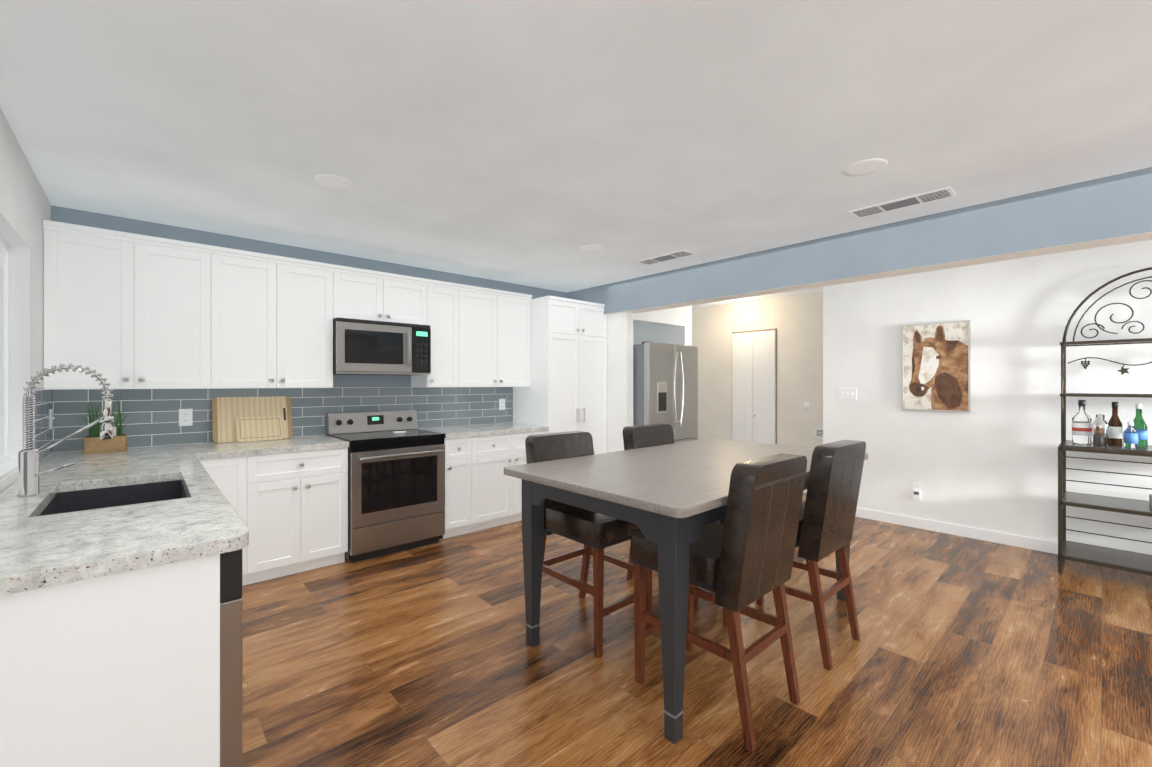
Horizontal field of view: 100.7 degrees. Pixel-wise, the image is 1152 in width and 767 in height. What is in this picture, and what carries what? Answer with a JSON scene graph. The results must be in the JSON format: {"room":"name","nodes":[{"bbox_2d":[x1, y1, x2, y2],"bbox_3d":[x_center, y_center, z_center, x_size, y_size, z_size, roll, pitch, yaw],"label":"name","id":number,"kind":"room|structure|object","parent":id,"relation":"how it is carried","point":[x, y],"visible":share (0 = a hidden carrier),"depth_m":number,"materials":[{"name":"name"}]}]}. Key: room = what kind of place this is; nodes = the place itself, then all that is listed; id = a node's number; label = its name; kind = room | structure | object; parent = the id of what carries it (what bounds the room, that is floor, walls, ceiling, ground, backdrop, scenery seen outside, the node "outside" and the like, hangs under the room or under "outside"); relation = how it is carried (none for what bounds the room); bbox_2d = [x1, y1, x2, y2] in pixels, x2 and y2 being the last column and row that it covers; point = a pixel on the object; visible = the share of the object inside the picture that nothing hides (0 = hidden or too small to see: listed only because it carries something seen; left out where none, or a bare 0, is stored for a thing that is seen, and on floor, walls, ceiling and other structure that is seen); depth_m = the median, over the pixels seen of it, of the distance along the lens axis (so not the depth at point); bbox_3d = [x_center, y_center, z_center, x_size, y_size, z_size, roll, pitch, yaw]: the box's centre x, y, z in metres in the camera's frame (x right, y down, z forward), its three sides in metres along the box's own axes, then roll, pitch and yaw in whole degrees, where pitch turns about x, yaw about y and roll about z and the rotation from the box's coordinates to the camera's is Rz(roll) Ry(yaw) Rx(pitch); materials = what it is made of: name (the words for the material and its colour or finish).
{"room":"kitchen","nodes":[
{"label":"kitchen","id":0,"kind":"room"},
{"bbox_2d":[0,108,50,493],"bbox_3d":[-0.845,0.119,0.184,0.150,2.450,7.650,0,0,-42],"label":"wall","id":1,"kind":"structure","parent":0,"point":[25,207],"depth_m":2.38,"materials":[{"name":"paint"}]},
{"bbox_2d":[0,235,17,480],"bbox_3d":[-2.194,-0.145,1.694,0.123,1.080,1.800,0,0,-42],"label":"window","id":2,"kind":"structure","parent":1,"relation":"in","point":[8,466],"depth_m":2.31,"materials":[{"name":"white plastic"}]},
{"bbox_2d":[51,205,566,454],"bbox_3d":[-0.856,0.120,5.229,6.600,2.450,0.150,0,0,-42],"label":"wall","id":3,"kind":"structure","parent":0,"point":[89,219],"depth_m":3.89,"materials":[{"name":"blue paint"}]},
{"bbox_2d":[43,224,222,389],"bbox_3d":[-2.832,-0.431,3.105,0.814,0.932,0.348,0,0,-42],"label":"upper cabinet","id":4,"kind":"object","parent":3,"relation":"attached to","point":[124,310],"depth_m":2.95,"materials":[{"name":"white wood"}]},
{"bbox_2d":[32,386,512,461],"bbox_3d":[-1.726,0.228,3.836,3.440,0.405,0.750,0,0,-42],"label":"backsplash","id":5,"kind":"structure","parent":3,"relation":"attached to","point":[154,414],"depth_m":3.48,"materials":[{"name":"tile"}]},
{"bbox_2d":[50,409,54,428],"bbox_3d":[-3.174,0.215,2.898,0.016,0.120,0.075,0,0,-42],"label":"light switch","id":6,"kind":"object","parent":5,"relation":"attached to","point":[51,418],"visible":1,"depth_m":2.87,"materials":[{"name":"white plastic"}]},
{"bbox_2d":[179,409,192,425],"bbox_3d":[-2.767,0.240,3.384,0.075,0.120,0.008,0,0,-42],"label":"outlet","id":7,"kind":"object","parent":5,"relation":"attached to","point":[185,417],"visible":1,"depth_m":3.38,"materials":[{"name":"white plastic"}]},
{"bbox_2d":[499,399,504,409],"bbox_3d":[-0.797,0.225,5.164,0.075,0.120,0.008,0,0,-42],"label":"outlet","id":8,"kind":"object","parent":5,"relation":"attached to","point":[501,404],"visible":1,"depth_m":5.16,"materials":[{"name":"white plastic"}]},
{"bbox_2d":[223,248,334,388],"bbox_3d":[-2.311,-0.431,3.576,0.816,0.932,0.348,0,0,-42],"label":"upper cabinet","id":9,"kind":"object","parent":3,"relation":"attached to","point":[278,315],"depth_m":3.47,"materials":[{"name":"white wood"}]},
{"bbox_2d":[335,268,430,327],"bbox_3d":[-1.723,-0.703,4.108,0.770,0.387,0.348,0,0,-42],"label":"upper cabinet","id":10,"kind":"object","parent":3,"relation":"attached to","point":[374,296],"depth_m":3.97,"materials":[{"name":"white wood"}]},
{"bbox_2d":[333,317,430,375],"bbox_3d":[-1.677,-0.291,4.057,0.760,0.433,0.482,0,0,-42],"label":"microwave","id":11,"kind":"object","parent":10,"relation":"attached to","point":[365,347],"visible":1,"depth_m":3.89,"materials":[{"name":"silver metal"}]},
{"bbox_2d":[411,280,466,386],"bbox_3d":[-1.301,-0.431,4.489,0.367,0.932,0.348,0,0,-42],"label":"upper cabinet","id":12,"kind":"object","parent":3,"relation":"attached to","point":[448,328],"depth_m":4.38,"materials":[{"name":"white wood"}]},
{"bbox_2d":[467,288,531,386],"bbox_3d":[-0.917,-0.431,4.836,0.895,0.932,0.348,0,0,-42],"label":"upper cabinet","id":13,"kind":"object","parent":3,"relation":"attached to","point":[498,323],"depth_m":4.74,"materials":[{"name":"white wood"}]},
{"bbox_2d":[0,0,1151,308],"bbox_3d":[1.654,-1.155,2.342,6.750,0.100,7.800,0,0,-42],"label":"ceiling","id":14,"kind":"structure","parent":0,"point":[532,142],"depth_m":1.98,"materials":[{"name":"paint"}]},
{"bbox_2d":[314,174,353,189],"bbox_3d":[-1.324,-1.102,2.616,0.196,0.006,0.196,0,0,-42],"label":"recessed light","id":15,"kind":"object","parent":14,"relation":"in","point":[334,181],"visible":1,"depth_m":2.60,"materials":[{"name":"white plastic"}]},
{"bbox_2d":[581,245,603,251],"bbox_3d":[0.135,-1.102,3.895,0.196,0.006,0.196,0,0,-42],"label":"recessed light","id":16,"kind":"object","parent":14,"relation":"in","point":[592,248],"visible":0.96,"depth_m":3.89,"materials":[{"name":"white plastic"}]},
{"bbox_2d":[636,249,695,264],"bbox_3d":[0.780,-1.100,4.181,0.170,0.009,0.520,0,0,-42],"label":"ceiling vent","id":17,"kind":"object","parent":14,"relation":"in","point":[668,257],"visible":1,"depth_m":4.15,"materials":[{"name":"white metal"}]},
{"bbox_2d":[567,167,1151,314],"bbox_3d":[2.481,-0.938,3.089,0.200,0.332,7.499,0,0,-42],"label":"header beam","id":18,"kind":"structure","parent":14,"relation":"attached to","point":[1108,210],"depth_m":3.16,"materials":[{"name":"blue paint"}]},
{"bbox_2d":[843,158,887,175],"bbox_3d":[1.478,-1.102,2.439,0.196,0.006,0.196,0,0,-42],"label":"recessed light","id":19,"kind":"object","parent":14,"relation":"in","point":[866,167],"visible":1,"depth_m":2.43,"materials":[{"name":"white plastic"}]},
{"bbox_2d":[848,186,955,217],"bbox_3d":[1.984,-1.100,2.924,0.170,0.009,0.520,0,0,-42],"label":"ceiling vent","id":20,"kind":"object","parent":14,"relation":"in","point":[929,196],"visible":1,"depth_m":2.89,"materials":[{"name":"white metal"}]},
{"bbox_2d":[607,314,614,452],"bbox_3d":[0.242,0.120,5.581,0.100,2.450,0.800,0,0,-42],"label":"wall","id":21,"kind":"structure","parent":0,"point":[610,318],"depth_m":5.34,"materials":[{"name":"white paint"}]},
{"bbox_2d":[615,305,691,451],"bbox_3d":[0.962,0.120,5.612,1.210,2.450,0.120,0,0,-42],"label":"wall","id":22,"kind":"structure","parent":0,"point":[626,331],"depth_m":5.28,"materials":[{"name":"white paint"}]},
{"bbox_2d":[242,493,1151,766],"bbox_3d":[1.654,1.395,2.341,6.750,0.100,7.800,0,0,-42],"label":"floor","id":23,"kind":"structure","parent":0,"point":[966,652],"depth_m":2.25,"materials":[{"name":"brown wood"}]},
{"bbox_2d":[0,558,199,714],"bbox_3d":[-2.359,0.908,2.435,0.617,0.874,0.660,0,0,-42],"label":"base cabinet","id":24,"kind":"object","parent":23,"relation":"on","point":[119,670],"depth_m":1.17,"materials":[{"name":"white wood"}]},
{"bbox_2d":[0,444,248,595],"bbox_3d":[-2.077,0.565,2.168,0.660,0.271,2.734,0,0,-42],"label":"countertop","id":25,"kind":"structure","parent":24,"relation":"on","point":[86,516],"depth_m":1.52,"materials":[{"name":"stone"}]},
{"bbox_2d":[17,363,115,496],"bbox_3d":[-2.018,0.174,1.898,0.273,0.510,0.093,0,0,-42],"label":"faucet","id":26,"kind":"object","parent":25,"relation":"on","point":[29,473],"visible":1,"depth_m":1.85,"materials":[{"name":"silver metal"}]},
{"bbox_2d":[75,396,137,453],"bbox_3d":[-2.942,0.241,2.986,0.348,0.375,0.184,0,0,-42],"label":"potted plant","id":27,"kind":"object","parent":25,"relation":"on","point":[94,443],"visible":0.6,"depth_m":2.95,"materials":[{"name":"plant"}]},
{"bbox_2d":[199,455,259,602],"bbox_3d":[-2.448,0.908,3.263,0.362,0.874,0.627,0,0,-42],"label":"base cabinet","id":28,"kind":"object","parent":23,"relation":"on","point":[238,478],"depth_m":3.09,"materials":[{"name":"white wood"}]},
{"bbox_2d":[220,549,241,766],"bbox_3d":[-1.388,0.909,1.412,0.590,0.872,0.594,0,0,-42],"label":"dishwasher","id":29,"kind":"object","parent":23,"relation":"on","point":[230,659],"visible":0.12,"depth_m":1.37,"materials":[{"name":"silver metal"}]},
{"bbox_2d":[260,447,347,581],"bbox_3d":[-2.144,0.908,3.538,0.674,0.874,0.627,0,0,-42],"label":"base cabinet","id":30,"kind":"object","parent":23,"relation":"on","point":[304,494],"depth_m":3.34,"materials":[{"name":"white wood"}]},
{"bbox_2d":[196,435,348,458],"bbox_3d":[-2.211,0.450,3.461,0.876,0.038,0.634,0,0,-42],"label":"countertop","id":31,"kind":"structure","parent":30,"relation":"on","point":[214,450],"depth_m":3.31,"materials":[{"name":"stone"}]},
{"bbox_2d":[212,396,292,442],"bbox_3d":[-2.435,0.265,3.607,0.500,0.328,0.106,0,0,-42],"label":"cutting board","id":32,"kind":"object","parent":31,"relation":"on","point":[227,412],"visible":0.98,"depth_m":3.56,"materials":[{"name":"brown wood"}]},
{"bbox_2d":[236,415,283,441],"bbox_3d":[-2.370,0.338,3.586,0.300,0.183,0.081,0,0,-42],"label":"cutting board","id":33,"kind":"object","parent":31,"relation":"on","point":[256,428],"visible":1,"depth_m":3.58,"materials":[{"name":"brown wood"}]},
{"bbox_2d":[326,410,445,562],"bbox_3d":[-1.570,0.795,3.976,0.756,1.100,0.701,0,0,-42],"label":"stove","id":34,"kind":"object","parent":23,"relation":"on","point":[396,480],"visible":0.98,"depth_m":3.78,"materials":[{"name":"silver metal"}]},
{"bbox_2d":[439,436,479,539],"bbox_3d":[-1.208,0.908,4.384,0.320,0.874,0.627,0,0,-42],"label":"base cabinet","id":35,"kind":"object","parent":23,"relation":"on","point":[462,455],"depth_m":4.17,"materials":[{"name":"white wood"}]},
{"bbox_2d":[480,431,547,529],"bbox_3d":[-0.830,0.908,4.725,0.915,0.874,0.627,0,0,-42],"label":"base cabinet","id":36,"kind":"object","parent":23,"relation":"on","point":[500,494],"depth_m":4.44,"materials":[{"name":"white wood"}]},
{"bbox_2d":[421,423,548,438],"bbox_3d":[-0.901,0.450,4.646,1.125,0.038,0.633,0,0,-42],"label":"countertop","id":37,"kind":"structure","parent":36,"relation":"on","point":[501,428],"depth_m":4.52,"materials":[{"name":"stone"}]},
{"bbox_2d":[513,296,606,453],"bbox_3d":[-0.159,0.230,5.305,0.854,2.230,0.667,0,0,-42],"label":"pantry cabinet","id":38,"kind":"object","parent":23,"relation":"on","point":[566,391],"visible":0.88,"depth_m":5.02,"materials":[{"name":"white wood"}]},
{"bbox_2d":[525,431,651,657],"bbox_3d":[0.074,0.822,2.680,0.450,1.045,0.610,0,0,-42],"label":"bar chair","id":39,"kind":"object","parent":23,"relation":"on","point":[597,532],"visible":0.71,"depth_m":2.54,"materials":[{"name":"leather"}]},
{"bbox_2d":[623,423,698,604],"bbox_3d":[0.690,0.823,3.236,0.450,1.045,0.610,0,0,-42],"label":"bar chair","id":40,"kind":"object","parent":23,"relation":"on","point":[643,436],"visible":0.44,"depth_m":3.32,"materials":[{"name":"leather"}]},
{"bbox_2d":[633,341,697,442],"bbox_3d":[0.866,0.445,5.680,0.910,1.800,0.891,0,0,-42],"label":"refrigerator","id":41,"kind":"object","parent":23,"relation":"on","point":[665,383],"visible":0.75,"depth_m":5.30,"materials":[{"name":"silver metal"}]},
{"bbox_2d":[504,438,867,743],"bbox_3d":[0.721,0.890,2.725,1.980,0.910,1.120,0,0,-42],"label":"dining table","id":42,"kind":"object","parent":23,"relation":"on","point":[671,500],"visible":0.77,"depth_m":2.12,"materials":[{"name":"grey wood"}]},
{"bbox_2d":[631,453,806,752],"bbox_3d":[0.607,0.822,2.083,0.450,1.045,0.610,0,0,-42],"label":"bar chair","id":43,"kind":"object","parent":23,"relation":"on","point":[741,559],"visible":0.92,"depth_m":1.87,"materials":[{"name":"leather"}]},
{"bbox_2d":[719,440,865,670],"bbox_3d":[1.156,0.822,2.579,0.450,1.045,0.610,0,0,-42],"label":"bar chair","id":44,"kind":"object","parent":23,"relation":"on","point":[827,516],"visible":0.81,"depth_m":2.31,"materials":[{"name":"leather"}]},
{"bbox_2d":[1058,267,1151,575],"bbox_3d":[3.919,0.261,3.183,0.481,2.169,0.972,0,0,-42],"label":"rack","id":45,"kind":"object","parent":23,"relation":"on","point":[1130,561],"visible":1,"depth_m":3.38,"materials":[{"name":"grey metal"}]},
{"bbox_2d":[1072,400,1091,443],"bbox_3d":[3.686,0.278,3.478,0.102,0.316,0.102,0,0,-42],"label":"bottle","id":46,"kind":"object","parent":45,"relation":"on","point":[1081,426],"visible":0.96,"depth_m":3.45,"materials":[{"name":"clear glass"}]},
{"bbox_2d":[1091,414,1108,445],"bbox_3d":[3.687,0.327,3.358,0.086,0.218,0.085,0,0,-42],"label":"bottle","id":47,"kind":"object","parent":45,"relation":"on","point":[1100,428],"visible":1,"depth_m":3.34,"materials":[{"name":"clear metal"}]},
{"bbox_2d":[1108,402,1122,445],"bbox_3d":[3.816,0.282,3.380,0.073,0.306,0.071,0,0,-42],"label":"bottle","id":48,"kind":"object","parent":45,"relation":"on","point":[1115,434],"visible":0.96,"depth_m":3.36,"materials":[{"name":"brown glass"}]},
{"bbox_2d":[1123,422,1137,447],"bbox_3d":[3.774,0.347,3.247,0.067,0.176,0.067,0,0,-42],"label":"bottle","id":49,"kind":"object","parent":45,"relation":"on","point":[1130,436],"visible":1,"depth_m":3.23,"materials":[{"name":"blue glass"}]},
{"bbox_2d":[1133,404,1147,446],"bbox_3d":[3.897,0.288,3.305,0.081,0.294,0.079,0,0,-42],"label":"bottle","id":50,"kind":"object","parent":45,"relation":"on","point":[1140,427],"visible":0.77,"depth_m":3.28,"materials":[{"name":"green glass"}]},
{"bbox_2d":[1149,494,1151,507],"bbox_3d":[4.006,0.802,3.080,0.370,0.060,0.380,0,0,-42],"label":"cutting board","id":51,"kind":"object","parent":45,"relation":"on","point":[1150,498],"visible":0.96,"depth_m":3.25,"materials":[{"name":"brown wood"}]},
{"bbox_2d":[692,291,822,447],"bbox_3d":[2.553,0.120,5.851,0.710,2.450,3.500,0,0,-42],"label":"wall","id":52,"kind":"structure","parent":0,"point":[796,321],"depth_m":6.10,"materials":[{"name":"paint"}]},
{"bbox_2d":[732,328,776,443],"bbox_3d":[2.346,0.320,6.338,0.062,2.052,0.628,0,0,-42],"label":"bifold closet door","id":53,"kind":"structure","parent":52,"relation":"in","point":[754,385],"depth_m":6.32,"materials":[{"name":"white wood"}]},
{"bbox_2d":[802,402,810,410],"bbox_3d":[2.822,0.286,5.852,0.006,0.110,0.110,0,0,-42],"label":"thermostat","id":54,"kind":"object","parent":52,"relation":"in","point":[806,406],"depth_m":5.85,"materials":[{"name":"white plastic"}]},
{"bbox_2d":[815,429,822,436],"bbox_3d":[2.949,0.595,5.709,0.009,0.100,0.160,0,0,-42],"label":"electrical outlet","id":55,"kind":"object","parent":52,"relation":"in","point":[818,432],"depth_m":5.74,"materials":[{"name":"white plastic"}]},
{"bbox_2d":[823,240,1151,554],"bbox_3d":[4.384,0.120,3.206,0.120,2.450,5.120,0,0,-42],"label":"wall","id":56,"kind":"structure","parent":0,"point":[989,461],"depth_m":4.00,"materials":[{"name":"white paint"}]},
{"bbox_2d":[839,388,856,399],"bbox_3d":[2.777,0.105,4.881,0.016,0.115,0.165,0,0,-42],"label":"light switch","id":57,"kind":"object","parent":56,"relation":"attached to","point":[847,393],"visible":1,"depth_m":4.88,"materials":[{"name":"white plastic"}]},
{"bbox_2d":[912,482,921,500],"bbox_3d":[3.167,1.005,4.438,0.031,0.160,0.075,0,0,-42],"label":"electrical outlet","id":58,"kind":"object","parent":56,"relation":"attached to","point":[917,491],"visible":1,"depth_m":4.43,"materials":[{"name":"white plastic"}]},
{"bbox_2d":[803,489,1057,553],"bbox_3d":[3.788,1.298,4.271,0.695,0.095,7.500,0,0,-42],"label":"baseboard","id":59,"kind":"structure","parent":56,"relation":"attached to","point":[1047,546],"depth_m":4.19,"materials":[{"name":"white wood"}]},
{"bbox_2d":[901,320,970,411],"bbox_3d":[3.257,-0.150,4.334,0.035,0.800,0.505,0,0,-42],"label":"framed picture","id":60,"kind":"object","parent":56,"relation":"attached to","point":[935,366],"visible":0.98,"depth_m":4.32}
]}

